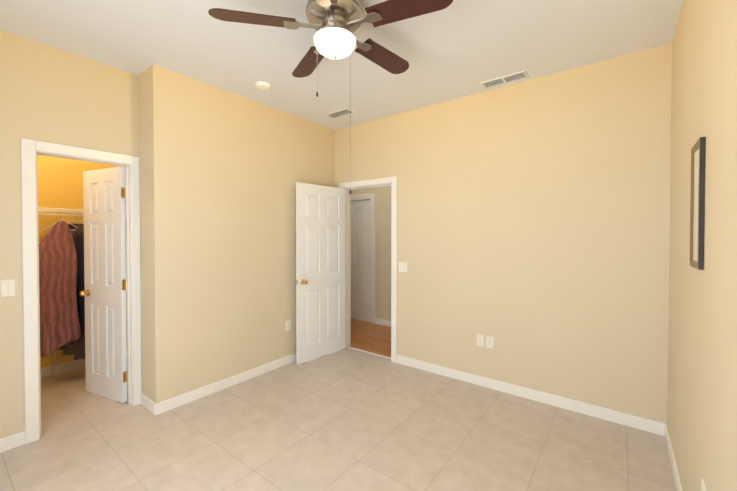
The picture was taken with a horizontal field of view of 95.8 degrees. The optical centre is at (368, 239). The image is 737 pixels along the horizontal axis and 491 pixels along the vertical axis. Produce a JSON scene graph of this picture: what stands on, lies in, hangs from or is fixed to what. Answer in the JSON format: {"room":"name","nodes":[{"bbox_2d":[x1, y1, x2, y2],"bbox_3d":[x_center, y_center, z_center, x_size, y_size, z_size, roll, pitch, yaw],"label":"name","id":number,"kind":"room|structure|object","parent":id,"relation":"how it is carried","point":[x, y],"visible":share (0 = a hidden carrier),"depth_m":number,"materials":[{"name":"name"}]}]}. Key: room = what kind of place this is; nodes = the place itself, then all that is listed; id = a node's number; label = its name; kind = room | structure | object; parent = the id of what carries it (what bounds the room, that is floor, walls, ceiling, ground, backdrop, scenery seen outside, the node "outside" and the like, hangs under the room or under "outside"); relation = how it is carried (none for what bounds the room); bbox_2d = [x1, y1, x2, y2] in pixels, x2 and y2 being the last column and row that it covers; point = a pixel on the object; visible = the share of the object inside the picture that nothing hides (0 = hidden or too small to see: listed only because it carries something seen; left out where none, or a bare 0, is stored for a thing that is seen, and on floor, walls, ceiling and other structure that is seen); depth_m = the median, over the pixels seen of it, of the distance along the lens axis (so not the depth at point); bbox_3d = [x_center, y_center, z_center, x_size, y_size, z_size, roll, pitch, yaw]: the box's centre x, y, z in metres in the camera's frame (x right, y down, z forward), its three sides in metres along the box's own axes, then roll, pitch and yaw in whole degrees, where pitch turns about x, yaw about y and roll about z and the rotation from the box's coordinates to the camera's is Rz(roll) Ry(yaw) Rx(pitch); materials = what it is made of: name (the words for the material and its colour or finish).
{"room":"empty bedroom","nodes":[
{"label":"empty bedroom","id":0,"kind":"room"},
{"bbox_2d":[0,347,676,490],"bbox_3d":[-1.000,1.441,2.359,5.250,0.060,3.970,1,1,37],"label":"floor","id":1,"kind":"structure","parent":0,"point":[348,419],"depth_m":2.33,"materials":[{"name":"beige tile"}]},
{"bbox_2d":[0,0,682,129],"bbox_3d":[-0.610,-1.446,2.832,5.250,0.100,5.260,1,1,37],"label":"ceiling","id":2,"kind":"structure","parent":0,"point":[456,49],"depth_m":2.34,"materials":[{"name":"white paint"}]},
{"bbox_2d":[255,81,270,90],"bbox_3d":[-0.951,-1.377,3.004,0.136,0.041,0.136,1,1,37],"label":"smoke detector","id":3,"kind":"object","parent":2,"relation":"attached to","point":[262,86],"visible":0.98,"depth_m":2.97,"materials":[{"name":"white plastic"}]},
{"bbox_2d":[208,0,452,193],"bbox_3d":[-0.151,-0.819,1.895,1.256,1.128,1.235,1,1,37],"label":"fan","id":4,"kind":"object","parent":2,"relation":"hanging from","point":[335,24],"visible":1,"depth_m":1.80,"materials":[{"name":"brown wood"}]},
{"bbox_2d":[325,108,355,118],"bbox_3d":[-0.319,-1.403,3.704,0.330,0.008,0.150,1,1,37],"label":"ceiling vent","id":5,"kind":"object","parent":2,"relation":"in","point":[339,113],"visible":0.92,"depth_m":3.70,"materials":[{"name":"white metal"}]},
{"bbox_2d":[480,70,528,88],"bbox_3d":[1.183,-1.392,2.903,0.370,0.008,0.140,1,1,37],"label":"ceiling vent","id":6,"kind":"object","parent":2,"relation":"in","point":[513,77],"visible":1,"depth_m":2.90,"materials":[{"name":"white metal"}]},
{"bbox_2d":[0,0,736,490],"bbox_3d":[-0.606,0.004,2.849,5.200,2.800,5.200,1,1,37],"label":"wall","id":7,"kind":"structure","parent":0,"point":[544,230],"depth_m":2.77,"materials":[{"name":"beige paint"}]},
{"bbox_2d":[0,279,15,296],"bbox_3d":[-2.412,0.325,2.229,0.019,0.115,0.070,1,1,37],"label":"light switch","id":8,"kind":"object","parent":7,"relation":"attached to","point":[7,288],"visible":1,"depth_m":2.23,"materials":[{"name":"white plastic"}]},
{"bbox_2d":[0,431,24,452],"bbox_3d":[-2.651,1.371,1.929,0.018,0.092,0.929,1,1,37],"label":"baseboard","id":9,"kind":"structure","parent":7,"relation":"attached to","point":[18,439],"depth_m":2.25,"materials":[{"name":"white paint"}]},
{"bbox_2d":[40,359,84,376],"bbox_3d":[-3.280,1.350,3.436,0.014,0.092,2.630,1,1,37],"label":"baseboard","id":10,"kind":"structure","parent":7,"relation":"attached to","point":[45,371],"depth_m":3.50,"materials":[{"name":"white paint"}]},
{"bbox_2d":[21,138,141,443],"bbox_3d":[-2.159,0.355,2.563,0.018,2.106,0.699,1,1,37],"label":"door frame","id":11,"kind":"structure","parent":7,"relation":"attached to","point":[29,148],"depth_m":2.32,"materials":[{"name":"white paint"}]},
{"bbox_2d":[38,207,125,232],"bbox_3d":[-3.146,-0.153,3.314,0.346,0.308,2.610,1,1,37],"label":"wire closet shelf","id":12,"kind":"object","parent":7,"relation":"attached to","point":[62,210],"visible":0.29,"depth_m":3.26,"materials":[{"name":"white metal"}]},
{"bbox_2d":[39,213,85,378],"bbox_3d":[-2.969,0.548,3.351,0.390,1.630,0.679,1,1,37],"label":"hanging clothes","id":13,"kind":"object","parent":12,"relation":"hanging from","point":[61,284],"visible":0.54,"depth_m":3.17,"materials":[{"name":"red fabric"}]},
{"bbox_2d":[79,166,127,402],"bbox_3d":[-2.345,0.392,2.959,0.564,2.030,0.165,0,1,24],"label":"closet door","id":14,"kind":"structure","parent":7,"relation":"in","point":[105,279],"depth_m":2.93,"materials":[{"name":"white paint"}]},
{"bbox_2d":[140,393,152,412],"bbox_3d":[-1.839,1.360,2.766,0.300,0.092,0.014,1,1,37],"label":"baseboard","id":15,"kind":"structure","parent":7,"relation":"attached to","point":[145,401],"depth_m":2.76,"materials":[{"name":"white paint"}]},
{"bbox_2d":[152,353,295,415],"bbox_3d":[-1.070,1.349,3.501,0.024,0.092,2.114,1,1,37],"label":"baseboard","id":16,"kind":"structure","parent":7,"relation":"attached to","point":[155,409],"depth_m":3.07,"materials":[{"name":"white paint"}]},
{"bbox_2d":[286,320,290,330],"bbox_3d":[-0.897,0.960,3.729,0.008,0.115,0.070,1,1,37],"label":"electrical outlet plate","id":17,"kind":"object","parent":7,"relation":"attached to","point":[288,324],"visible":1,"depth_m":3.73,"materials":[{"name":"white plastic"}]},
{"bbox_2d":[296,182,345,363],"bbox_3d":[-0.546,0.378,3.955,0.165,2.030,0.723,1,1,43],"label":"bedroom door","id":18,"kind":"structure","parent":7,"relation":"in","point":[320,273],"depth_m":3.91,"materials":[{"name":"white paint"}]},
{"bbox_2d":[351,200,369,321],"bbox_3d":[-0.254,0.353,5.729,0.762,2.030,0.165,1,1,37],"label":"hall door","id":19,"kind":"structure","parent":7,"relation":"in","point":[360,260],"depth_m":5.62,"materials":[{"name":"white paint"}]},
{"bbox_2d":[339,176,396,362],"bbox_3d":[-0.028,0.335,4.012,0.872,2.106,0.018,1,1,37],"label":"door frame","id":20,"kind":"structure","parent":7,"relation":"attached to","point":[393,180],"depth_m":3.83,"materials":[{"name":"white paint"}]},
{"bbox_2d":[375,318,390,326],"bbox_3d":[0.797,1.330,4.908,1.734,0.092,0.014,1,1,37],"label":"baseboard","id":21,"kind":"structure","parent":7,"relation":"attached to","point":[377,321],"depth_m":5.33,"materials":[{"name":"white paint"}]},
{"bbox_2d":[398,262,406,271],"bbox_3d":[0.378,0.304,3.702,0.116,0.115,0.019,1,1,37],"label":"light switch","id":22,"kind":"object","parent":7,"relation":"attached to","point":[402,266],"visible":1,"depth_m":3.71,"materials":[{"name":"white plastic"}]},
{"bbox_2d":[477,334,483,346],"bbox_3d":[1.071,0.965,3.191,0.070,0.115,0.008,1,1,37],"label":"outlet","id":23,"kind":"object","parent":7,"relation":"attached to","point":[480,339],"visible":1,"depth_m":3.19,"materials":[{"name":"white plastic"}]},
{"bbox_2d":[486,335,493,348],"bbox_3d":[1.141,0.965,3.135,0.070,0.115,0.014,1,1,37],"label":"outlet","id":24,"kind":"object","parent":7,"relation":"attached to","point":[489,341],"visible":1,"depth_m":3.13,"materials":[{"name":"white plastic"}]},
{"bbox_2d":[397,355,659,434],"bbox_3d":[1.214,1.355,3.085,2.244,0.092,0.014,1,1,37],"label":"baseboard","id":25,"kind":"structure","parent":7,"relation":"attached to","point":[637,422],"depth_m":2.86,"materials":[{"name":"white paint"}]},
{"bbox_2d":[660,422,682,490],"bbox_3d":[0.999,1.386,0.896,0.018,0.092,3.760,1,1,37],"label":"baseboard","id":26,"kind":"structure","parent":7,"relation":"attached to","point":[664,431],"depth_m":2.07,"materials":[{"name":"white paint"}]},
{"bbox_2d":[690,137,705,269],"bbox_3d":[1.450,-0.151,1.468,0.019,0.550,0.220,1,1,37],"label":"picture frame","id":27,"kind":"object","parent":7,"relation":"attached to","point":[697,199],"visible":1,"depth_m":1.44,"materials":[{"name":"black"}]},
{"bbox_2d":[701,479,705,490],"bbox_3d":[1.344,1.035,1.337,0.008,0.115,0.070,1,1,37],"label":"electrical outlet plate","id":28,"kind":"object","parent":7,"relation":"attached to","point":[703,487],"visible":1,"depth_m":1.34,"materials":[{"name":"white plastic"}]},
{"bbox_2d":[349,318,390,356],"bbox_3d":[0.013,1.406,4.891,3.200,0.060,1.290,1,1,37],"label":"floor","id":29,"kind":"structure","parent":0,"point":[370,337],"depth_m":4.69,"materials":[{"name":"brown wood"}]}
]}

